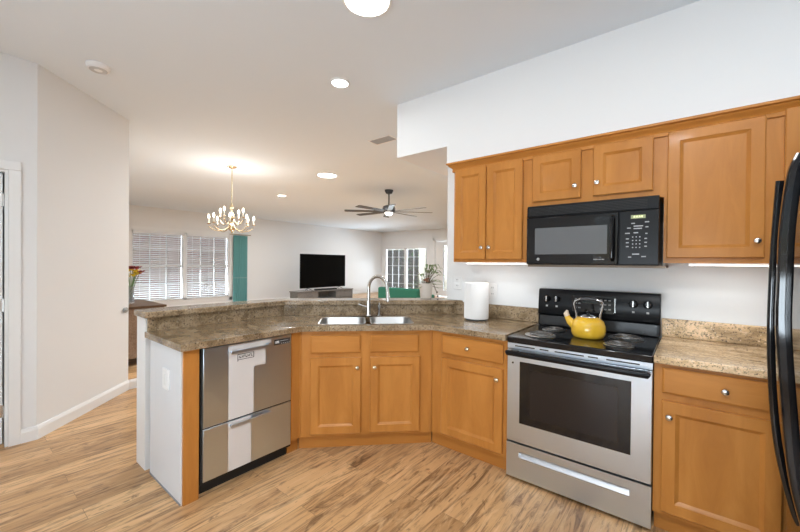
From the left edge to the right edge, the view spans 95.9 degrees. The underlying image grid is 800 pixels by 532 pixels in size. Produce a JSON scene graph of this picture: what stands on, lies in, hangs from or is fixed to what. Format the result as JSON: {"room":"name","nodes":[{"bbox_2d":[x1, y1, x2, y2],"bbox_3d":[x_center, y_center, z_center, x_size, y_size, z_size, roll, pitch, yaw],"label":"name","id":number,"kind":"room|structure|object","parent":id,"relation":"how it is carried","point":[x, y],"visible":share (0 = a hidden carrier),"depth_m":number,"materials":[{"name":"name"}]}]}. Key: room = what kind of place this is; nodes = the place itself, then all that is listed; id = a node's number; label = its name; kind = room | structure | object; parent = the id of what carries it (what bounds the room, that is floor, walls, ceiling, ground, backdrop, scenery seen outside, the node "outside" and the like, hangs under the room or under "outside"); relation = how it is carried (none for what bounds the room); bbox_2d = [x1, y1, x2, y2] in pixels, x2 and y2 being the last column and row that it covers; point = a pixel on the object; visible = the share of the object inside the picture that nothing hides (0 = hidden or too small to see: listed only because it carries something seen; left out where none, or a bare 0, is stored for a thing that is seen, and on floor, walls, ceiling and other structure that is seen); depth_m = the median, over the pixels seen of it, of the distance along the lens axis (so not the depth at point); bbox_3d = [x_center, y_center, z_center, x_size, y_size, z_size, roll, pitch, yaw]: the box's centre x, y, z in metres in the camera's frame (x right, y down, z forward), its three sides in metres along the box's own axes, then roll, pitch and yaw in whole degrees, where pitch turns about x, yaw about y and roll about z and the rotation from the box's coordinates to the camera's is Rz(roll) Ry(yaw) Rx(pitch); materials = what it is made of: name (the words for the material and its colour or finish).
{"room":"kitchen","nodes":[
{"label":"kitchen","id":0,"kind":"room"},
{"bbox_2d":[2,174,3,404],"bbox_3d":[-3.720,-0.114,2.510,1.054,2.820,1.460,1,0,39],"label":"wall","id":1,"kind":"structure","parent":0,"point":[3,174],"depth_m":3.31,"materials":[{"name":"white paint"}]},
{"bbox_2d":[0,52,36,428],"bbox_3d":[-3.810,-0.108,1.460,0.120,2.820,3.309,1,0,39],"label":"wall","id":2,"kind":"structure","parent":0,"point":[18,76],"depth_m":2.67,"materials":[{"name":"white paint"}]},
{"bbox_2d":[0,173,4,443],"bbox_3d":[-3.158,0.311,2.282,0.047,1.960,0.889,1,0,39],"label":"door","id":3,"kind":"structure","parent":2,"relation":"in","point":[2,196],"depth_m":2.61,"materials":[{"name":"white wood"}]},
{"bbox_2d":[0,159,20,446],"bbox_3d":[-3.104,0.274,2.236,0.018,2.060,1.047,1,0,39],"label":"trim","id":4,"kind":"structure","parent":2,"relation":"attached to","point":[13,167],"depth_m":2.61,"materials":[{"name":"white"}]},
{"bbox_2d":[37,64,128,424],"bbox_3d":[-2.862,-0.111,3.287,0.171,2.820,1.175,0,0,-8],"label":"wall","id":5,"kind":"structure","parent":0,"point":[83,143],"depth_m":3.11,"materials":[{"name":"white paint"}]},
{"bbox_2d":[21,378,136,443],"bbox_3d":[-2.791,1.250,3.270,0.095,0.100,1.248,1,0,-2],"label":"baseboard","id":6,"kind":"structure","parent":5,"relation":"attached to","point":[29,434],"depth_m":3.05,"materials":[{"name":"white wood"}]},
{"bbox_2d":[136,316,149,469],"bbox_3d":[-0.719,0.827,3.079,2.448,0.985,0.639,0,0,-24],"label":"wall","id":7,"kind":"structure","parent":0,"point":[143,344],"depth_m":2.34,"materials":[{"name":"white paint"}]},
{"bbox_2d":[134,298,462,318],"bbox_3d":[-0.669,0.315,3.050,2.534,0.040,0.696,0,0,-24],"label":"bar","id":8,"kind":"object","parent":7,"relation":"on","point":[147,313],"visible":0.83,"depth_m":3.02,"materials":[{"name":"stone"}]},
{"bbox_2d":[407,264,446,297],"bbox_3d":[0.273,0.140,3.373,0.325,0.323,0.386,1,0,39],"label":"potted plant","id":9,"kind":"object","parent":8,"relation":"on","point":[425,288],"visible":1,"depth_m":3.35,"materials":[{"name":"green plant"}]},
{"bbox_2d":[147,305,455,330],"bbox_3d":[-0.640,0.393,2.990,2.343,0.113,0.480,0,0,-24],"label":"backsplash","id":10,"kind":"structure","parent":7,"relation":"attached to","point":[160,323],"depth_m":3.07,"materials":[{"name":"stone"}]},
{"bbox_2d":[129,205,381,305],"bbox_3d":[-4.566,-0.187,12.644,0.150,2.820,11.890,1,0,39],"label":"wall","id":11,"kind":"structure","parent":0,"point":[274,248],"depth_m":12.92,"materials":[{"name":"white paint"}]},
{"bbox_2d":[129,225,232,303],"bbox_3d":[-6.274,0.002,10.488,0.148,2.120,2.770,1,0,39],"label":"window","id":12,"kind":"structure","parent":11,"relation":"in","point":[229,241],"depth_m":10.46,"materials":[{"name":"white"}]},
{"bbox_2d":[132,230,184,300],"bbox_3d":[-6.611,0.009,9.928,0.052,1.903,1.235,1,0,39],"label":"window blind","id":13,"kind":"object","parent":12,"relation":"attached to","point":[134,231],"visible":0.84,"depth_m":9.86,"materials":[{"name":"white plastic"}]},
{"bbox_2d":[186,233,228,298],"bbox_3d":[-5.800,0.010,10.938,0.052,1.903,1.235,1,0,39],"label":"window blind","id":14,"kind":"object","parent":12,"relation":"attached to","point":[187,234],"visible":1,"depth_m":10.90,"materials":[{"name":"white plastic"}]},
{"bbox_2d":[231,234,250,301],"bbox_3d":[-5.166,0.075,11.669,0.053,2.198,0.700,1,0,39],"label":"panel","id":15,"kind":"object","parent":11,"relation":"attached to","point":[239,242],"visible":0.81,"depth_m":11.67,"materials":[{"name":"teal fabric"}]},
{"bbox_2d":[167,290,377,306],"bbox_3d":[-3.393,1.190,11.694,2.900,0.100,11.600,1,0,39],"label":"baseboard","id":16,"kind":"structure","parent":11,"relation":"attached to","point":[372,291],"depth_m":12.52,"materials":[{"name":"white wood"}]},
{"bbox_2d":[0,292,668,531],"bbox_3d":[-0.932,1.342,7.093,12.900,0.100,16.100,1,0,39],"label":"floor","id":17,"kind":"structure","parent":0,"point":[84,475],"depth_m":2.11,"materials":[{"name":"brown wood"}]},
{"bbox_2d":[128,299,166,358],"bbox_3d":[-3.801,0.897,5.003,1.130,0.765,0.630,1,0,39],"label":"sideboard","id":18,"kind":"object","parent":17,"relation":"on","point":[139,303],"visible":0.3,"depth_m":4.63,"materials":[{"name":"brown wood"}]},
{"bbox_2d":[129,266,143,303],"bbox_3d":[-3.719,0.256,4.993,0.306,0.520,0.275,0,0,-5],"label":"flower vase","id":19,"kind":"object","parent":18,"relation":"on","point":[136,271],"visible":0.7,"depth_m":4.98,"materials":[{"name":"clear glass"}]},
{"bbox_2d":[149,340,198,506],"bbox_3d":[-1.361,0.889,2.165,0.500,0.862,0.091,1,0,39],"label":"end panel","id":20,"kind":"object","parent":17,"relation":"on","point":[174,413],"visible":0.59,"depth_m":2.04,"materials":[{"name":"white paint"}]},
{"bbox_2d":[162,367,169,390],"bbox_3d":[-1.366,0.658,2.103,0.086,0.120,0.015,1,0,39],"label":"switch plate","id":21,"kind":"object","parent":20,"relation":"attached to","point":[165,372],"visible":1,"depth_m":2.09,"materials":[{"name":"white plastic"}]},
{"bbox_2d":[199,334,290,493],"bbox_3d":[-1.140,0.890,2.437,0.564,0.861,0.592,1,0,39],"label":"dishwasher","id":22,"kind":"object","parent":17,"relation":"on","point":[245,387],"visible":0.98,"depth_m":2.23,"materials":[{"name":"silver metal"}]},
{"bbox_2d":[286,332,299,452],"bbox_3d":[-0.753,0.892,2.566,0.055,0.862,0.088,1,0,39],"label":"filler panel","id":23,"kind":"object","parent":17,"relation":"on","point":[295,337],"visible":0.68,"depth_m":2.54,"materials":[{"name":"brown wood"}]},
{"bbox_2d":[289,288,352,297],"bbox_3d":[-2.696,1.035,12.687,0.460,0.410,2.460,1,0,39],"label":"media console","id":24,"kind":"object","parent":17,"relation":"on","point":[341,292],"visible":0.82,"depth_m":12.85,"materials":[{"name":"grey wood"}]},
{"bbox_2d":[300,254,344,290],"bbox_3d":[-2.665,0.213,12.663,0.252,1.235,1.980,1,0,39],"label":"television","id":25,"kind":"object","parent":24,"relation":"on","point":[316,270],"visible":0.97,"depth_m":12.56,"materials":[{"name":"black plastic"}]},
{"bbox_2d":[314,288,336,290],"bbox_3d":[-2.578,0.802,12.573,0.082,0.060,0.950,1,0,39],"label":"soundbar","id":26,"kind":"object","parent":24,"relation":"on","point":[319,288],"visible":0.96,"depth_m":12.49,"materials":[{"name":"grey plastic"}]},
{"bbox_2d":[320,296,351,297],"bbox_3d":[-2.701,1.150,12.691,0.410,0.060,2.420,1,0,39],"label":"shelf","id":27,"kind":"object","parent":24,"relation":"attached to","point":[320,296],"depth_m":13.00,"materials":[{"name":"grey wood"}]},
{"bbox_2d":[298,322,431,447],"bbox_3d":[-0.265,0.895,2.840,0.979,0.862,0.530,0,0,-6],"label":"base cabinet","id":28,"kind":"object","parent":17,"relation":"on","point":[357,388],"visible":0.96,"depth_m":2.62,"materials":[{"name":"brown wood"}]},
{"bbox_2d":[145,302,538,351],"bbox_3d":[-0.294,0.389,2.665,2.744,0.150,1.112,0,0,-11],"label":"countertop","id":29,"kind":"structure","parent":28,"relation":"on","point":[181,333],"depth_m":2.62,"materials":[{"name":"stone"}]},
{"bbox_2d":[318,317,413,323],"bbox_3d":[-0.266,0.522,2.827,0.718,0.197,0.352,0,0,-6],"label":"sink","id":30,"kind":"object","parent":29,"relation":"in","point":[325,320],"visible":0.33,"depth_m":2.97,"materials":[{"name":"silver metal"}]},
{"bbox_2d":[358,275,390,316],"bbox_3d":[-0.203,0.249,3.012,0.298,0.352,0.080,1,0,26],"label":"kitchen faucet","id":31,"kind":"object","parent":29,"relation":"on","point":[368,305],"visible":1,"depth_m":3.03,"materials":[{"name":"silver metal"}]},
{"bbox_2d":[377,303,381,315],"bbox_3d":[-0.175,0.369,3.050,0.044,0.112,0.085,0,0,-6],"label":"soap dispenser","id":32,"kind":"object","parent":29,"relation":"on","point":[379,305],"visible":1,"depth_m":3.06,"materials":[{"name":"silver metal"}]},
{"bbox_2d":[464,282,488,320],"bbox_3d":[0.617,0.283,2.907,0.190,0.300,0.193,1,0,39],"label":"paper towel roll","id":33,"kind":"object","parent":29,"relation":"on","point":[476,294],"visible":1,"depth_m":2.83,"materials":[{"name":"white paper"}]},
{"bbox_2d":[378,287,434,297],"bbox_3d":[0.156,0.920,9.361,1.270,0.735,0.800,1,0,39],"label":"loveseat","id":34,"kind":"object","parent":17,"relation":"on","point":[394,292],"visible":0.34,"depth_m":8.99,"materials":[{"name":"teal fabric"}]},
{"bbox_2d":[431,330,507,469],"bbox_3d":[0.626,0.903,2.722,0.600,0.862,0.650,1,0,39],"label":"base cabinet","id":35,"kind":"object","parent":17,"relation":"on","point":[469,396],"visible":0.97,"depth_m":2.47,"materials":[{"name":"brown wood"}]},
{"bbox_2d":[505,288,660,528],"bbox_3d":[1.152,0.757,2.272,0.757,1.170,0.697,1,0,39],"label":"range","id":36,"kind":"object","parent":17,"relation":"on","point":[580,412],"visible":0.99,"depth_m":2.05,"materials":[{"name":"silver metal"}]},
{"bbox_2d":[507,325,659,362],"bbox_3d":[1.153,0.465,2.268,0.757,0.038,0.587,1,0,39],"label":"cooktop","id":37,"kind":"object","parent":36,"relation":"in","point":[624,347],"depth_m":2.12,"materials":[{"name":"black ceramic"}]},
{"bbox_2d":[563,297,605,339],"bbox_3d":[1.174,0.320,2.263,0.211,0.252,0.197,0,0,-9],"label":"tea kettle","id":38,"kind":"object","parent":36,"relation":"on","point":[585,326],"visible":1,"depth_m":2.21,"materials":[{"name":"yellow metal"}]},
{"bbox_2d":[652,363,784,531],"bbox_3d":[1.921,0.922,1.683,1.180,0.862,0.650,1,0,39],"label":"base cabinet","id":39,"kind":"object","parent":17,"relation":"on","point":[715,468],"visible":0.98,"depth_m":1.68,"materials":[{"name":"brown wood"}]},
{"bbox_2d":[654,318,777,380],"bbox_3d":[1.943,0.415,1.683,1.205,0.152,0.658,1,0,39],"label":"countertop","id":40,"kind":"structure","parent":39,"relation":"on","point":[737,349],"depth_m":1.98,"materials":[{"name":"stone"}]},
{"bbox_2d":[766,153,799,531],"bbox_3d":[1.480,0.479,0.851,0.845,1.750,0.920,1,0,39],"label":"refrigerator","id":41,"kind":"object","parent":17,"relation":"on","point":[783,297],"visible":1,"depth_m":1.09,"materials":[{"name":"black plastic"}]},
{"bbox_2d":[0,0,699,231],"bbox_3d":[-0.906,-1.578,7.074,12.900,0.100,16.100,1,0,39],"label":"ceiling","id":42,"kind":"structure","parent":0,"point":[202,87],"depth_m":2.83,"materials":[{"name":"white paint"}]},
{"bbox_2d":[85,60,110,74],"bbox_3d":[-2.279,-1.493,2.727,0.150,0.038,0.150,1,0,39],"label":"smoke detector","id":43,"kind":"object","parent":42,"relation":"attached to","point":[95,66],"visible":1,"depth_m":2.69,"materials":[{"name":"white plastic"}]},
{"bbox_2d":[207,165,255,232],"bbox_3d":[-2.595,-1.018,5.569,0.641,1.030,0.642,1,0,2],"label":"chandelier","id":44,"kind":"object","parent":42,"relation":"hanging from","point":[231,226],"visible":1,"depth_m":5.55,"materials":[{"name":"gold metal"}]},
{"bbox_2d":[316,172,337,177],"bbox_3d":[-1.220,-1.517,6.044,0.358,0.014,0.358,1,0,39],"label":"recessed light","id":45,"kind":"object","parent":42,"relation":"in","point":[322,174],"visible":1,"depth_m":6.02,"materials":[{"name":"white plastic"}]},
{"bbox_2d":[318,173,335,177],"bbox_3d":[-1.220,-1.514,6.044,0.307,0.008,0.307,1,0,39],"label":"diffuser","id":46,"kind":"object","parent":45,"relation":"attached to","point":[324,175],"depth_m":6.02,"materials":[{"name":"white"}]},
{"bbox_2d":[331,77,348,87],"bbox_3d":[-0.488,-1.490,2.937,0.148,0.014,0.148,1,0,39],"label":"recessed light","id":47,"kind":"object","parent":42,"relation":"in","point":[339,82],"visible":1,"depth_m":2.92,"materials":[{"name":"white plastic"}]},
{"bbox_2d":[332,80,347,86],"bbox_3d":[-0.488,-1.488,2.937,0.127,0.008,0.127,1,0,39],"label":"diffuser","id":48,"kind":"object","parent":47,"relation":"attached to","point":[337,83],"depth_m":2.93,"materials":[{"name":"white"}]},
{"bbox_2d":[342,0,391,16],"bbox_3d":[-0.184,-1.482,2.014,0.280,0.014,0.280,1,0,39],"label":"recessed light","id":49,"kind":"object","parent":42,"relation":"in","point":[364,8],"visible":1,"depth_m":2.06,"materials":[{"name":"white plastic"}]},
{"bbox_2d":[367,134,396,144],"bbox_3d":[-0.203,-1.497,4.292,0.340,0.012,0.180,1,0,39],"label":"ceiling vent","id":50,"kind":"object","parent":42,"relation":"in","point":[387,138],"visible":0.95,"depth_m":4.27,"materials":[{"name":"white plastic"}]},
{"bbox_2d":[344,189,431,217],"bbox_3d":[-0.223,-1.265,7.244,1.664,0.515,1.664,0,0,-28],"label":"ceiling fan","id":51,"kind":"object","parent":42,"relation":"hanging from","point":[388,209],"visible":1,"depth_m":7.17,"materials":[{"name":"grey metal"}]},
{"bbox_2d":[397,88,447,175],"bbox_3d":[0.451,-1.247,3.517,0.540,0.490,0.850,1,0,39],"label":"ceiling beam","id":52,"kind":"structure","parent":42,"relation":"attached to","point":[421,121],"depth_m":3.21,"materials":[{"name":"white paint"}]},
{"bbox_2d":[381,228,446,286],"bbox_3d":[2.987,-0.128,14.110,9.800,2.820,0.150,1,0,39],"label":"wall","id":53,"kind":"structure","parent":0,"point":[414,237],"depth_m":15.93,"materials":[{"name":"white paint"}]},
{"bbox_2d":[383,245,428,288],"bbox_3d":[0.262,0.194,16.264,2.600,2.200,0.138,1,0,39],"label":"window","id":54,"kind":"structure","parent":53,"relation":"in","point":[385,248],"depth_m":16.25,"materials":[{"name":"white"}]},
{"bbox_2d":[432,238,446,295],"bbox_3d":[1.840,0.046,15.017,1.040,2.440,0.170,1,0,39],"label":"trim","id":55,"kind":"structure","parent":53,"relation":"attached to","point":[434,239],"depth_m":15.24,"materials":[{"name":"white wood"}]},
{"bbox_2d":[435,241,446,295],"bbox_3d":[1.817,0.106,14.973,0.820,2.280,0.117,1,0,39],"label":"door","id":56,"kind":"structure","parent":53,"relation":"in","point":[439,244],"depth_m":15.09,"materials":[{"name":"white wood"}]},
{"bbox_2d":[447,167,768,338],"bbox_3d":[1.573,-0.066,2.488,2.820,2.820,0.130,1,0,39],"label":"wall","id":57,"kind":"structure","parent":0,"point":[720,294],"depth_m":2.35,"materials":[{"name":"white paint"}]},
{"bbox_2d":[454,276,461,289],"bbox_3d":[0.516,0.150,3.243,0.080,0.120,0.010,1,0,39],"label":"wall outlet","id":58,"kind":"object","parent":57,"relation":"attached to","point":[457,279],"visible":1,"depth_m":3.24,"materials":[{"name":"white plastic"}]},
{"bbox_2d":[454,159,527,261],"bbox_3d":[0.748,-0.410,2.844,0.594,0.761,0.342,1,0,39],"label":"upper cabinet","id":59,"kind":"object","parent":57,"relation":"attached to","point":[491,211],"visible":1,"depth_m":2.71,"materials":[{"name":"brown wood"}]},
{"bbox_2d":[466,262,526,263],"bbox_3d":[0.735,-0.022,2.774,0.475,0.014,0.053,1,0,39],"label":"light","id":60,"kind":"object","parent":59,"relation":"attached to","point":[467,262],"visible":0.93,"depth_m":2.75,"materials":[{"name":"white plastic"}]},
{"bbox_2d":[489,284,496,297],"bbox_3d":[0.779,0.209,3.033,0.080,0.120,0.010,1,0,39],"label":"wall outlet","id":61,"kind":"object","parent":57,"relation":"attached to","point":[492,287],"visible":0.87,"depth_m":3.03,"materials":[{"name":"white plastic"}]},
{"bbox_2d":[455,302,538,322],"bbox_3d":[0.788,0.378,3.018,0.731,0.112,0.022,1,0,39],"label":"backsplash","id":62,"kind":"structure","parent":57,"relation":"attached to","point":[529,314],"depth_m":2.91,"materials":[{"name":"stone"}]},
{"bbox_2d":[527,135,664,208],"bbox_3d":[1.287,-0.591,2.412,0.786,0.383,0.342,1,0,39],"label":"upper cabinet","id":63,"kind":"object","parent":57,"relation":"attached to","point":[633,167],"visible":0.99,"depth_m":2.26,"materials":[{"name":"brown wood"}]},
{"bbox_2d":[527,195,667,267],"bbox_3d":[1.269,-0.195,2.352,0.760,0.406,0.453,1,0,39],"label":"microwave oven","id":64,"kind":"object","parent":63,"relation":"attached to","point":[622,232],"visible":1,"depth_m":2.18,"materials":[{"name":"black plastic"}]},
{"bbox_2d":[446,95,799,172],"bbox_3d":[1.501,-0.779,2.240,2.619,0.072,0.344,1,0,39],"label":"crown molding","id":65,"kind":"structure","parent":63,"relation":"attached to","point":[774,108],"depth_m":2.11,"materials":[{"name":"brown wood"}]},
{"bbox_2d":[661,318,765,346],"bbox_3d":[2.143,0.396,1.931,1.205,0.114,0.022,1,0,39],"label":"backsplash","id":66,"kind":"structure","parent":57,"relation":"attached to","point":[752,335],"depth_m":2.14,"materials":[{"name":"stone"}]},
{"bbox_2d":[663,115,780,263],"bbox_3d":[1.773,-0.395,2.022,0.464,0.761,0.342,1,0,39],"label":"upper cabinet","id":67,"kind":"object","parent":57,"relation":"attached to","point":[719,179],"visible":0.99,"depth_m":1.91,"materials":[{"name":"brown wood"}]},
{"bbox_2d":[688,263,768,265],"bbox_3d":[1.804,-0.007,1.917,0.425,0.014,0.053,1,0,39],"label":"light","id":68,"kind":"object","parent":67,"relation":"attached to","point":[689,264],"visible":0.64,"depth_m":1.93,"materials":[{"name":"white plastic"}]},
{"bbox_2d":[689,265,768,265],"bbox_3d":[1.802,-0.002,1.915,0.417,0.004,0.049,1,0,39],"label":"diffuser","id":69,"kind":"object","parent":68,"relation":"attached to","point":[689,265],"depth_m":1.92,"materials":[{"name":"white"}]},
{"bbox_2d":[780,106,799,181],"bbox_3d":[2.245,-0.389,1.661,0.725,0.761,0.313,1,0,39],"label":"upper cabinet","id":70,"kind":"object","parent":57,"relation":"attached to","point":[790,123],"visible":0.29,"depth_m":1.75,"materials":[{"name":"brown wood"}]},
{"bbox_2d":[447,0,799,167],"bbox_3d":[1.519,-1.146,2.283,2.673,0.658,0.260,1,0,39],"label":"wall","id":71,"kind":"structure","parent":0,"point":[702,56],"depth_m":2.18,"materials":[{"name":"white paint"}]},
{"label":"outside","id":72,"kind":"structure","parent":0,"visible":0},
{"bbox_3d":[-1.564,2.317,14.073,60.000,0.250,70.000,1,0,39],"label":"ground","id":73,"kind":"structure","parent":72,"visible":0},
{"bbox_2d":[133,233,225,299],"bbox_3d":[-11.956,-1.138,15.681,0.300,6.450,17.500,1,0,39],"label":"brick building","id":74,"kind":"structure","parent":73,"relation":"on","point":[173,255],"depth_m":17.06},
{"bbox_2d":[396,250,418,283],"bbox_3d":[0.842,0.005,22.293,1.932,4.312,2.418,1,0,15],"label":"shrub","id":75,"kind":"object","parent":73,"relation":"on","point":[399,250],"visible":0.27,"depth_m":22.09,"materials":[{"name":"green plant"}]},
{"bbox_2d":[387,250,444,288],"bbox_3d":[3.391,0.554,23.016,13.500,3.250,0.150,1,0,39],"label":"fence","id":76,"kind":"object","parent":73,"relation":"on","point":[395,252],"visible":0.02,"depth_m":25.56,"materials":[{"name":"grey"}]},
{"bbox_3d":[2.840,1.750,16.597,6.300,0.930,3.550,1,0,39],"label":"patio","id":77,"kind":"object","parent":73,"relation":"on","visible":0},
{"bbox_2d":[419,249,425,288],"bbox_3d":[1.230,-0.210,19.846,0.280,2.920,0.300,1,0,39],"label":"patio post","id":78,"kind":"object","parent":77,"relation":"on","point":[423,251],"visible":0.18,"depth_m":19.73,"materials":[{"name":"beige"}]},
{"bbox_2d":[444,245,446,289],"bbox_3d":[2.517,-0.192,18.813,0.280,2.920,0.300,1,0,39],"label":"patio post","id":79,"kind":"object","parent":77,"relation":"on","point":[445,268],"visible":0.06,"depth_m":18.74,"materials":[{"name":"beige"}]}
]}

